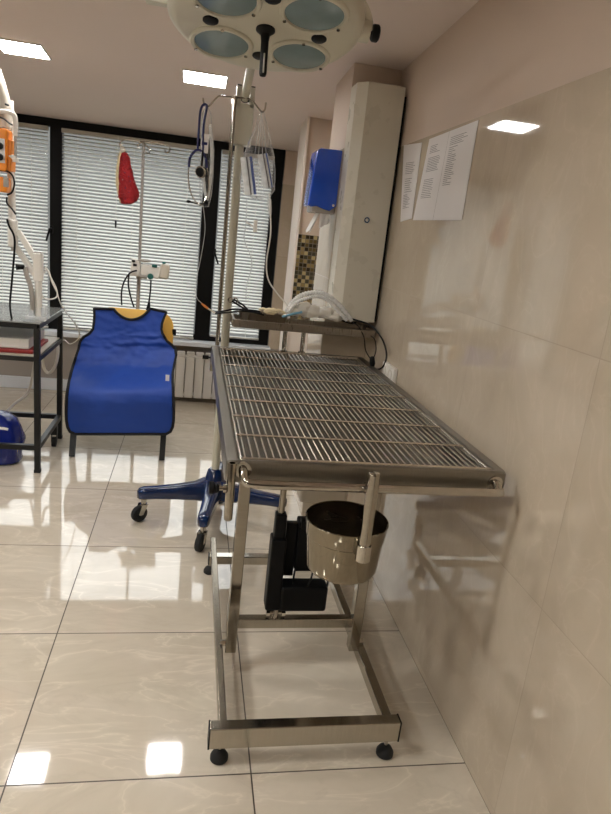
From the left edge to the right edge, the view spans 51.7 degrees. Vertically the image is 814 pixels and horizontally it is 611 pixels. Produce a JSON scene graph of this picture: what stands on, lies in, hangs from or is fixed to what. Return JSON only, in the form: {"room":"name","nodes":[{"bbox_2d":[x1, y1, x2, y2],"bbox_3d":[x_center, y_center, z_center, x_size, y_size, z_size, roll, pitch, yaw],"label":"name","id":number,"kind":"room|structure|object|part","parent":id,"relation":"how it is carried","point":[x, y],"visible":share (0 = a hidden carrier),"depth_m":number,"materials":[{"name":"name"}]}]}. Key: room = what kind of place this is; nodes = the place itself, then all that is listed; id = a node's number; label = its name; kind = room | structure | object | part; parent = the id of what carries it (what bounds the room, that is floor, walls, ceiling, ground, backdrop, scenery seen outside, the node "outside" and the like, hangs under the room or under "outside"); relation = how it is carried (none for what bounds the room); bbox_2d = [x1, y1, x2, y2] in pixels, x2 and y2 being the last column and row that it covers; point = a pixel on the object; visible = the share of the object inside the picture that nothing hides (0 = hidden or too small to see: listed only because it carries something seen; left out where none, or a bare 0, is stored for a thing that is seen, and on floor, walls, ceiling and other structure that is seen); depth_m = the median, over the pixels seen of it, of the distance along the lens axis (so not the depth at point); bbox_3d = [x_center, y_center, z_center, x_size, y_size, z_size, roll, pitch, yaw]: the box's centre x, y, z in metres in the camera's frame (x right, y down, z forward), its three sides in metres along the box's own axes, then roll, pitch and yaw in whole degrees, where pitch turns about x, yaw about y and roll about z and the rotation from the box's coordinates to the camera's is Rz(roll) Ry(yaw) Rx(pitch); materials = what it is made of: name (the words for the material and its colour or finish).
{"room":"operating room","nodes":[
{"label":"operating room","id":0,"kind":"room"},
{"bbox_2d":[0,150,297,397],"bbox_3d":[-1.991,-1.210,5.240,3.906,2.172,0.154,3,15,-11],"label":"wall","id":1,"kind":"structure","parent":0,"point":[287,196],"depth_m":5.38,"materials":[{"name":"paint"}]},
{"bbox_2d":[0,375,67,390],"bbox_3d":[-2.752,-0.232,5.300,2.550,0.100,0.030,3,15,-11],"label":"baseboard","id":2,"kind":"structure","parent":1,"relation":"attached to","point":[5,380],"depth_m":5.36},
{"bbox_2d":[55,119,209,339],"bbox_3d":[-1.437,-1.423,5.234,1.195,1.652,0.070,3,15,-11],"label":"window","id":3,"kind":"structure","parent":1,"relation":"in","point":[60,123],"depth_m":5.07,"materials":[{"name":"black metal"}]},
{"bbox_2d":[61,128,201,338],"bbox_3d":[-1.428,-1.369,5.167,1.095,1.566,0.056,3,15,-11],"label":"window blind","id":4,"kind":"object","parent":3,"relation":"attached to","point":[63,130],"visible":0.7,"depth_m":5.16,"materials":[{"name":"white plastic"}]},
{"bbox_3d":[-1.512,-0.628,5.378,1.095,0.016,0.024,3,15,-11],"label":"rail","id":5,"kind":"part","parent":4,"relation":"part of","materials":[{"name":"white metal"}]},
{"bbox_3d":[-1.347,-2.107,4.975,1.095,0.032,0.040,3,15,-11],"label":"head rail","id":6,"kind":"part","parent":4,"relation":"part of","materials":[{"name":"white metal"}]},
{"bbox_2d":[43,328,269,349],"bbox_3d":[-2.134,-0.625,5.255,3.700,0.040,0.140,3,15,-11],"label":"windowsill","id":7,"kind":"structure","parent":1,"relation":"attached to","point":[48,332],"depth_m":5.41,"materials":[{"name":"white stone"}]},
{"bbox_2d":[199,140,285,344],"bbox_3d":[-0.550,-1.362,5.374,0.605,1.652,0.129,3,15,-11],"label":"window","id":8,"kind":"structure","parent":1,"relation":"in","point":[218,146],"depth_m":5.35,"materials":[{"name":"black metal"}]},
{"bbox_3d":[-0.754,-1.272,5.328,0.050,0.122,0.059,3,15,-11],"label":"handle","id":9,"kind":"part","parent":8,"relation":"part of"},
{"bbox_2d":[210,150,274,339],"bbox_3d":[-0.546,-1.339,5.352,0.427,1.531,0.040,3,15,-11],"label":"window blind","id":10,"kind":"object","parent":8,"relation":"attached to","point":[225,152],"visible":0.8,"depth_m":5.37,"materials":[{"name":"white plastic"}]},
{"bbox_3d":[-0.627,-0.613,5.551,0.427,0.016,0.024,3,15,-11],"label":"rail","id":11,"kind":"part","parent":10,"relation":"part of","materials":[{"name":"white metal"}]},
{"bbox_3d":[-0.466,-2.058,5.157,0.427,0.032,0.040,3,15,-11],"label":"head rail","id":12,"kind":"part","parent":10,"relation":"part of","materials":[{"name":"white metal"}]},
{"bbox_2d":[0,0,478,151],"bbox_3d":[-1.189,-1.398,1.078,4.106,0.551,8.200,3,15,-11],"label":"ceiling","id":13,"kind":"structure","parent":0,"point":[115,63],"depth_m":3.31,"materials":[{"name":"paint"}]},
{"bbox_2d":[0,38,51,60],"bbox_3d":[-1.443,-1.823,3.206,0.240,0.022,0.240,3,15,-11],"label":"recessed light","id":14,"kind":"object","parent":13,"relation":"in","point":[7,46],"visible":1,"depth_m":3.21,"materials":[{"name":"white plastic"}]},
{"bbox_2d":[182,68,227,88],"bbox_3d":[-0.545,-1.778,3.415,0.240,0.022,0.240,3,15,-11],"label":"recessed light","id":15,"kind":"object","parent":13,"relation":"in","point":[189,76],"visible":1,"depth_m":3.40,"materials":[{"name":"white plastic"}]},
{"bbox_2d":[0,387,489,813],"bbox_3d":[-1.454,0.986,1.724,4.106,0.100,8.200,3,15,-11],"label":"floor","id":16,"kind":"structure","parent":0,"point":[108,698],"depth_m":2.23,"materials":[{"name":"tile"}]},
{"bbox_2d":[0,410,25,465],"bbox_3d":[-1.899,0.169,3.779,0.380,0.305,0.306,3,15,-11],"label":"bag","id":17,"kind":"object","parent":16,"relation":"on","point":[11,430],"visible":0.93,"depth_m":3.73,"materials":[{"name":"plastic"}]},
{"bbox_2d":[0,303,62,472],"bbox_3d":[-1.931,-0.148,3.819,0.758,0.886,0.660,3,15,-11],"label":"equipment cart","id":18,"kind":"object","parent":16,"relation":"on","point":[23,317],"depth_m":3.69,"materials":[{"name":"black metal"}]},
{"bbox_2d":[0,338,47,353],"bbox_3d":[-1.883,-0.380,3.681,0.635,0.019,0.400,3,15,-11],"label":"folder","id":19,"kind":"object","parent":18,"relation":"on","point":[43,341],"visible":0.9,"depth_m":3.54,"materials":[{"name":"red plastic"}]},
{"bbox_2d":[0,327,44,348],"bbox_3d":[-1.885,-0.425,3.694,0.590,0.058,0.390,3,15,-11],"label":"flat box","id":20,"kind":"object","parent":19,"relation":"on","point":[20,338],"visible":0.9,"depth_m":3.59,"materials":[{"name":"white cardboard"}]},
{"bbox_2d":[0,336,58,356],"bbox_3d":[-1.905,-0.388,3.754,0.718,0.006,0.620,3,15,-11],"label":"shelf","id":21,"kind":"object","parent":18,"relation":"attached to","point":[53,342],"depth_m":3.69,"materials":[{"name":"white metal"}]},
{"bbox_3d":[-1.962,0.128,3.894,0.746,0.030,0.648,3,15,-11],"label":"frame","id":22,"kind":"part","parent":18,"relation":"part of","materials":[{"name":"black metal"}]},
{"bbox_3d":[-1.886,-0.552,3.710,0.746,0.029,0.648,3,15,-11],"label":"frame","id":23,"kind":"part","parent":18,"relation":"part of","materials":[{"name":"black metal"}]},
{"bbox_3d":[-1.906,-0.373,3.758,0.746,0.025,0.648,3,15,-11],"label":"shelf frame","id":24,"kind":"part","parent":18,"relation":"part of","materials":[{"name":"black metal"}]},
{"bbox_3d":[-1.884,-0.570,3.705,0.758,0.008,0.660,3,15,-11],"label":"plate","id":25,"kind":"part","parent":18,"relation":"part of","materials":[{"name":"clear glass"}]},
{"bbox_2d":[6,100,57,319],"bbox_3d":[-1.480,-1.032,3.411,0.258,1.134,0.124,3,15,-11],"label":"support arm","id":26,"kind":"object","parent":18,"relation":"on","point":[36,270],"visible":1,"depth_m":3.45,"materials":[{"name":"white plastic"}]},
{"bbox_2d":[0,69,18,195],"bbox_3d":[-1.562,-1.390,3.188,0.215,0.605,0.145,3,15,-11],"label":"medical equipment","id":27,"kind":"object","parent":26,"relation":"attached to","point":[8,148],"visible":1,"depth_m":3.19,"materials":[{"name":"orange plastic"}]},
{"bbox_3d":[-1.574,-1.292,3.161,0.122,0.115,0.008,3,15,-11],"label":"control panel","id":28,"kind":"part","parent":27,"relation":"part of","materials":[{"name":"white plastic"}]},
{"bbox_3d":[-1.544,-1.557,3.187,0.112,0.282,0.062,3,15,-11],"label":"mount arm","id":29,"kind":"part","parent":27,"relation":"part of","materials":[{"name":"white plastic"}]},
{"bbox_3d":[-1.510,-1.432,3.166,0.122,0.120,0.024,3,15,-11],"label":"handle","id":30,"kind":"part","parent":27,"relation":"part of","materials":[{"name":"white plastic"}]},
{"bbox_3d":[-1.474,-1.326,3.203,0.015,0.115,0.014,3,15,-11],"label":"handle rod","id":31,"kind":"part","parent":27,"relation":"part of","materials":[{"name":"grey plastic"}]},
{"bbox_3d":[-1.561,-1.230,3.349,0.053,0.739,0.065,3,15,-11],"label":"post","id":32,"kind":"part","parent":26,"relation":"part of","materials":[{"name":"white plastic"}]},
{"bbox_3d":[-1.530,-0.655,3.483,0.061,0.235,0.026,3,15,-11],"label":"lever","id":33,"kind":"part","parent":26,"relation":"part of","materials":[{"name":"grey plastic"}]},
{"bbox_3d":[-1.490,-0.671,3.516,0.048,0.367,0.050,3,15,-11],"label":"post","id":34,"kind":"part","parent":26,"relation":"part of","materials":[{"name":"white plastic"}]},
{"bbox_3d":[-1.444,-0.694,3.550,0.095,0.182,0.008,3,15,-11],"label":"looped cord","id":35,"kind":"part","parent":26,"relation":"part of","materials":[{"name":"white plastic"}]},
{"bbox_3d":[-1.788,-0.164,4.025,0.393,0.572,0.118,3,15,-11],"label":"cable coil","id":36,"kind":"part","parent":18,"relation":"part of","materials":[{"name":"white plastic"}]},
{"bbox_3d":[-1.530,-0.032,3.595,0.032,0.840,0.032,3,15,-11],"label":"leg","id":37,"kind":"part","parent":18,"relation":"part of","materials":[{"name":"black metal"}]},
{"bbox_3d":[-1.631,-0.202,4.182,0.032,0.840,0.032,3,15,-11],"label":"leg","id":38,"kind":"part","parent":18,"relation":"part of","materials":[{"name":"black metal"}]},
{"bbox_2d":[58,295,79,343],"bbox_3d":[-1.677,-0.608,4.455,0.154,0.578,1.124,0,16,-21],"label":"cable","id":39,"kind":"object","parent":18,"relation":"attached to","point":[58,295],"visible":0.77,"depth_m":4.13,"materials":[{"name":"white plastic"}]},
{"bbox_2d":[65,307,176,459],"bbox_3d":[-1.194,-0.180,4.171,0.684,0.934,0.632,3,15,-11],"label":"chair","id":40,"kind":"object","parent":16,"relation":"on","point":[169,331],"depth_m":4.05,"materials":[{"name":"blue fabric"}]},
{"bbox_3d":[-1.474,0.100,4.022,0.041,0.414,0.190,3,15,-11],"label":"leg","id":41,"kind":"part","parent":40,"relation":"part of","materials":[{"name":"black metal"}]},
{"bbox_3d":[-1.175,-0.239,4.086,0.685,0.778,0.500,3,15,-11],"label":"apron","id":42,"kind":"part","parent":40,"relation":"part of","materials":[{"name":"blue fabric"}]},
{"bbox_3d":[-1.181,-0.433,4.339,0.519,0.477,0.100,3,15,-11],"label":"backrest","id":43,"kind":"part","parent":40,"relation":"part of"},
{"bbox_3d":[-0.927,0.133,4.126,0.041,0.414,0.190,3,15,-11],"label":"leg","id":44,"kind":"part","parent":40,"relation":"part of","materials":[{"name":"black metal"}]},
{"bbox_2d":[119,139,170,308],"bbox_3d":[-1.214,-0.859,4.577,0.559,2.010,0.537,3,15,-11],"label":"pole","id":45,"kind":"object","parent":16,"relation":"on","point":[142,142],"visible":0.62,"depth_m":4.39,"materials":[{"name":"grey metal"}]},
{"bbox_2d":[116,144,138,203],"bbox_3d":[-1.217,-1.587,4.311,0.161,0.389,0.111,3,15,-11],"label":"cloth bag","id":46,"kind":"object","parent":45,"relation":"hanging from","point":[127,190],"visible":1,"depth_m":4.29,"materials":[{"name":"red fabric"}]},
{"bbox_2d":[121,258,169,309],"bbox_3d":[-1.144,-0.871,4.499,0.332,0.365,0.112,3,15,-11],"label":"pump","id":47,"kind":"object","parent":45,"relation":"attached to","point":[152,271],"visible":0.99,"depth_m":4.46,"materials":[{"name":"white plastic"}]},
{"bbox_3d":[-1.136,-1.036,4.459,0.100,0.024,0.058,3,15,-11],"label":"handle","id":48,"kind":"part","parent":47,"relation":"part of","materials":[{"name":"grey plastic"}]},
{"bbox_2d":[174,351,215,398],"bbox_3d":[-0.868,-0.259,5.513,1.043,0.445,0.226,3,15,-11],"label":"radiator","id":49,"kind":"object","parent":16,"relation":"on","point":[199,358],"visible":0.34,"depth_m":5.42,"materials":[{"name":"white metal"}]},
{"bbox_2d":[131,0,380,551],"bbox_3d":[-0.304,-0.292,2.523,0.794,2.183,2.005,3,15,-11],"label":"lamp","id":50,"kind":"object","parent":16,"relation":"on","point":[264,36],"visible":0.91,"depth_m":1.62,"materials":[{"name":"white metal"}]},
{"bbox_3d":[-0.182,-1.252,2.213,0.034,0.111,1.320,4,15,-9],"label":"boom arm","id":51,"kind":"part","parent":50,"relation":"part of"},
{"bbox_3d":[-0.104,-0.884,1.572,0.049,0.117,0.048,17,18,34],"label":"handle","id":52,"kind":"part","parent":50,"relation":"part of","materials":[{"name":"black plastic"}]},
{"bbox_3d":[0.174,-0.954,1.608,0.027,0.040,0.040,3,15,-11],"label":"tilt knob","id":53,"kind":"part","parent":50,"relation":"part of","materials":[{"name":"black plastic"}]},
{"bbox_2d":[203,313,505,764],"bbox_3d":[-0.008,0.317,2.491,0.818,1.094,1.769,3,15,-11],"label":"table","id":54,"kind":"object","parent":16,"relation":"on","point":[319,427],"visible":0.91,"depth_m":2.05,"materials":[{"name":"metal"}]},
{"bbox_2d":[209,346,212,371],"bbox_3d":[-0.447,-0.236,3.082,0.038,0.124,0.032,3,15,-11],"label":"pipe","id":55,"kind":"object","parent":54,"relation":"attached to","point":[210,369],"depth_m":3.08,"materials":[{"name":"white metal"}]},
{"bbox_3d":[-0.227,0.200,1.557,0.026,0.034,0.034,3,15,-11],"label":"clamp knob","id":56,"kind":"part","parent":54,"relation":"part of","materials":[{"name":"black plastic"}]},
{"bbox_3d":[-0.334,0.777,2.372,0.024,0.040,1.144,3,15,-11],"label":"rail","id":57,"kind":"part","parent":54,"relation":"part of","materials":[{"name":"metal"}]},
{"bbox_2d":[224,461,236,520],"bbox_3d":[-0.188,0.210,1.571,0.022,0.153,0.031,3,15,-11],"label":"pole","id":58,"kind":"object","parent":54,"relation":"attached to","point":[230,476],"depth_m":1.56,"materials":[{"name":"silver metal"}]},
{"bbox_2d":[201,303,263,315],"bbox_3d":[-0.341,-0.452,2.950,0.295,0.046,0.036,3,15,-11],"label":"probe","id":59,"kind":"object","parent":54,"relation":"on","point":[204,305],"visible":1,"depth_m":2.94,"materials":[{"name":"black plastic"}]},
{"bbox_2d":[202,95,266,345],"bbox_3d":[-0.370,-0.837,2.922,0.283,1.118,0.025,3,15,-11],"label":"pole","id":60,"kind":"object","parent":54,"relation":"attached to","point":[234,97],"visible":1,"depth_m":2.88,"materials":[{"name":"silver metal"}]},
{"bbox_2d":[186,103,208,205],"bbox_3d":[-0.467,-1.116,2.790,0.103,0.431,0.042,3,15,-11],"label":"stethoscope","id":61,"kind":"object","parent":60,"relation":"hanging from","point":[200,171],"visible":1,"depth_m":2.80,"materials":[{"name":"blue rubber"}]},
{"bbox_2d":[195,110,213,302],"bbox_3d":[-0.467,-0.904,2.889,0.069,0.870,0.056,3,15,-11],"label":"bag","id":62,"kind":"object","parent":60,"relation":"hanging from","point":[207,137],"visible":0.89,"depth_m":2.83,"materials":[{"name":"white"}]},
{"bbox_2d":[240,113,274,198],"bbox_3d":[-0.212,-1.141,2.861,0.171,0.378,0.108,3,15,-11],"label":"bag","id":63,"kind":"object","parent":60,"relation":"hanging from","point":[248,174],"visible":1,"depth_m":2.84,"materials":[{"name":"white"}]},
{"bbox_2d":[244,200,257,298],"bbox_3d":[-0.264,-0.729,2.940,0.059,0.456,0.008,3,15,-11],"label":"drip line","id":64,"kind":"object","parent":63,"relation":"hanging from","point":[254,226],"visible":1,"depth_m":2.91,"materials":[{"name":"white"}]},
{"bbox_2d":[266,193,287,304],"bbox_3d":[-0.117,-0.717,2.969,0.170,0.538,0.018,3,15,-11],"label":"drip line","id":65,"kind":"object","parent":63,"relation":"hanging from","point":[269,198],"visible":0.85,"depth_m":2.94,"materials":[{"name":"white plastic"}]},
{"bbox_2d":[228,297,247,308],"bbox_3d":[-0.318,-0.488,2.978,0.104,0.059,0.024,3,15,-11],"label":"forceps","id":66,"kind":"object","parent":54,"relation":"on","point":[234,300],"visible":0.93,"depth_m":2.97,"materials":[{"name":"silver metal"}]},
{"bbox_3d":[-0.219,0.461,2.080,0.037,0.790,0.040,3,15,-11],"label":"leg","id":67,"kind":"part","parent":54,"relation":"part of","materials":[{"name":"silver metal"}]},
{"bbox_2d":[239,310,287,322],"bbox_3d":[-0.208,-0.443,3.097,0.253,0.051,0.088,3,15,-11],"label":"tray","id":68,"kind":"object","parent":54,"relation":"on","point":[276,318],"visible":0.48,"depth_m":3.06,"materials":[{"name":"metal"}]},
{"bbox_2d":[259,307,284,314],"bbox_3d":[-0.159,-0.455,2.997,0.127,0.034,0.054,5,15,-6],"label":"glove","id":69,"kind":"object","parent":54,"relation":"on","point":[271,311],"visible":1,"depth_m":2.98,"materials":[{"name":"beige rubber"}]},
{"bbox_3d":[-0.102,-0.328,3.080,0.036,0.123,0.036,3,15,-11],"label":"support post","id":70,"kind":"part","parent":54,"relation":"part of","materials":[{"name":"silver metal"}]},
{"bbox_2d":[282,311,301,317],"bbox_3d":[-0.064,-0.440,2.995,0.097,0.043,0.015,3,15,-11],"label":"tube","id":71,"kind":"object","parent":54,"relation":"on","point":[299,312],"visible":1,"depth_m":2.99,"materials":[{"name":"plastic"}]},
{"bbox_3d":[-0.026,0.645,2.167,0.193,0.094,0.070,3,15,-11],"label":"motor","id":72,"kind":"part","parent":54,"relation":"part of","materials":[{"name":"black plastic"}]},
{"bbox_3d":[-0.014,-0.322,3.097,0.036,0.123,0.036,3,15,-11],"label":"support post","id":73,"kind":"part","parent":54,"relation":"part of","materials":[{"name":"silver metal"}]},
{"bbox_2d":[230,313,374,338],"bbox_3d":[-0.017,-0.398,3.093,0.692,0.036,0.215,3,15,-11],"label":"shelf","id":74,"kind":"object","parent":54,"relation":"attached to","point":[302,326],"depth_m":3.02,"materials":[{"name":"metal"}]},
{"bbox_3d":[0.020,0.586,2.163,0.135,0.072,0.059,0,16,-23],"label":"cord","id":75,"kind":"part","parent":54,"relation":"part of","materials":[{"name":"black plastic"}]},
{"bbox_2d":[288,302,343,321],"bbox_3d":[0.048,-0.462,3.041,0.287,0.085,0.073,3,15,-11],"label":"cloth","id":76,"kind":"object","parent":54,"relation":"on","point":[308,310],"visible":0.94,"depth_m":3.02,"materials":[{"name":"white fabric"}]},
{"bbox_2d":[284,290,352,321],"bbox_3d":[0.073,-0.487,3.018,0.344,0.139,0.041,3,15,-11],"label":"hose","id":77,"kind":"object","parent":54,"relation":"on","point":[327,297],"visible":1,"depth_m":3.00,"materials":[{"name":"white plastic"}]},
{"bbox_2d":[305,500,388,584],"bbox_3d":[0.106,0.378,1.748,0.230,0.155,0.230,14,17,25],"label":"bucket","id":78,"kind":"object","parent":54,"relation":"hanging from","point":[334,554],"visible":0.92,"depth_m":1.67,"materials":[{"name":"metal"}]},
{"bbox_2d":[211,346,505,487],"bbox_3d":[0.044,-0.032,2.384,0.760,0.058,1.570,3,15,-11],"label":"examination table top","id":79,"kind":"object","parent":54,"relation":"in","point":[283,415],"depth_m":2.02,"materials":[{"name":"metal"}]},
{"bbox_3d":[0.155,0.806,2.465,0.030,0.040,1.144,3,15,-11],"label":"rail","id":80,"kind":"part","parent":54,"relation":"part of","materials":[{"name":"metal"}]},
{"bbox_3d":[0.210,0.487,2.162,0.037,0.790,0.040,3,15,-11],"label":"leg","id":81,"kind":"part","parent":54,"relation":"part of","materials":[{"name":"silver metal"}]},
{"bbox_2d":[342,318,386,369],"bbox_3d":[0.224,-0.323,3.026,0.426,0.228,0.151,14,17,26],"label":"power cord","id":82,"kind":"object","parent":54,"relation":"on","point":[372,358],"visible":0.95,"depth_m":2.96,"materials":[{"name":"black plastic"}]},
{"bbox_3d":[0.158,0.265,1.605,0.031,0.218,0.058,3,15,-11],"label":"hanger post","id":83,"kind":"part","parent":54,"relation":"part of","materials":[{"name":"silver metal"}]},
{"bbox_3d":[0.180,0.188,1.623,0.723,0.056,0.058,3,15,-11],"label":"push rail","id":84,"kind":"part","parent":54,"relation":"part of","materials":[{"name":"silver metal"}]},
{"bbox_2d":[287,234,318,352],"bbox_3d":[-0.013,-0.425,4.428,0.237,1.510,0.012,3,15,-11],"label":"wall","id":85,"kind":"structure","parent":0,"point":[307,246],"depth_m":4.28,"materials":[{"name":"brown tile"}]},
{"bbox_2d":[299,63,401,235],"bbox_3d":[0.099,-0.687,3.918,0.238,2.303,1.430,3,15,-11],"label":"wall","id":86,"kind":"structure","parent":0,"point":[359,72],"depth_m":3.21,"materials":[{"name":"paint"}]},
{"bbox_2d":[279,116,309,350],"bbox_3d":[-0.119,-0.820,4.438,0.014,2.240,0.300,3,15,-11],"label":"trim","id":87,"kind":"structure","parent":86,"relation":"attached to","point":[304,129],"depth_m":4.27,"materials":[{"name":"white paint"}]},
{"bbox_2d":[292,148,368,515],"bbox_3d":[0.165,-0.363,3.475,0.236,1.925,0.400,3,15,-11],"label":"tiles","id":88,"kind":"structure","parent":86,"relation":"attached to","point":[316,343],"depth_m":3.29,"materials":[{"name":"beige tile"}]},
{"bbox_2d":[306,213,329,232],"bbox_3d":[0.060,-0.936,3.195,0.100,0.112,0.102,3,15,-11],"label":"paper towel","id":89,"kind":"object","parent":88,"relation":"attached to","point":[324,218],"visible":0.94,"depth_m":3.15,"materials":[{"name":"white paper"}]},
{"bbox_2d":[303,148,341,214],"bbox_3d":[0.080,-1.123,3.147,0.139,0.300,0.166,3,15,-11],"label":"dispenser","id":90,"kind":"object","parent":88,"relation":"attached to","point":[321,192],"visible":1,"depth_m":3.08,"materials":[{"name":"blue plastic"}]},
{"bbox_2d":[400,0,610,146],"bbox_3d":[0.762,-1.101,1.474,0.097,0.709,7.950,3,15,-11],"label":"wall","id":91,"kind":"structure","parent":0,"point":[499,54],"depth_m":1.98,"materials":[{"name":"paint"}]},
{"bbox_2d":[326,81,406,322],"bbox_3d":[0.287,-0.953,3.024,0.234,1.062,0.166,3,15,-11],"label":"upper cabinet","id":92,"kind":"object","parent":91,"relation":"attached to","point":[376,110],"visible":1,"depth_m":2.95,"materials":[{"name":"white plastic"}]},
{"bbox_2d":[346,67,610,813],"bbox_3d":[0.624,0.129,1.808,0.100,1.945,7.950,3,15,-11],"label":"wall tiles","id":93,"kind":"structure","parent":91,"relation":"attached to","point":[496,319],"depth_m":1.73,"materials":[{"name":"beige tile"}]},
{"bbox_2d":[382,361,390,375],"bbox_3d":[0.371,-0.165,2.897,0.024,0.080,0.080,3,15,-11],"label":"wall socket","id":94,"kind":"object","parent":93,"relation":"attached to","point":[385,368],"visible":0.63,"depth_m":2.87,"materials":[{"name":"white plastic"}]},
{"bbox_2d":[387,365,397,383],"bbox_3d":[0.386,-0.141,2.812,0.024,0.080,0.080,3,15,-11],"label":"wall socket","id":95,"kind":"object","parent":93,"relation":"attached to","point":[392,371],"visible":0.7,"depth_m":2.78,"materials":[{"name":"white plastic"}]},
{"bbox_2d":[400,143,421,221],"bbox_3d":[0.451,-0.995,2.789,0.002,0.337,0.260,3,15,-11],"label":"notice","id":96,"kind":"object","parent":93,"relation":"attached to","point":[412,152],"visible":1,"depth_m":2.76,"materials":[{"name":"white paper"}]},
{"bbox_2d":[413,120,478,219],"bbox_3d":[0.518,-0.877,2.398,0.002,0.323,0.524,3,15,-11],"label":"notice","id":97,"kind":"object","parent":93,"relation":"attached to","point":[448,160],"visible":1,"depth_m":2.35,"materials":[{"name":"white paper"}]},
{"bbox_3d":[-3.233,-1.526,4.936,1.320,1.672,0.150,3,15,-11],"label":"wall","id":98,"kind":"structure","parent":0,"visible":0},
{"bbox_2d":[16,113,55,328],"bbox_3d":[-2.298,-1.466,5.042,0.570,1.652,0.129,3,15,-11],"label":"window","id":99,"kind":"structure","parent":98,"relation":"in","point":[50,122],"depth_m":5.01,"materials":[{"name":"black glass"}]},
{"bbox_2d":[0,122,48,327],"bbox_3d":[-2.292,-1.423,5.010,0.465,1.566,0.040,3,15,-11],"label":"window blind","id":100,"kind":"object","parent":99,"relation":"attached to","point":[20,124],"visible":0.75,"depth_m":5.00,"materials":[{"name":"white plastic"}]},
{"bbox_3d":[-2.210,-2.159,4.811,0.465,0.032,0.040,3,15,-11],"label":"head rail","id":101,"kind":"part","parent":100,"relation":"part of","materials":[{"name":"white metal"}]},
{"bbox_3d":[-2.061,-1.397,5.067,0.042,0.122,0.061,5,15,-3],"label":"handle","id":102,"kind":"part","parent":99,"relation":"part of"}
]}

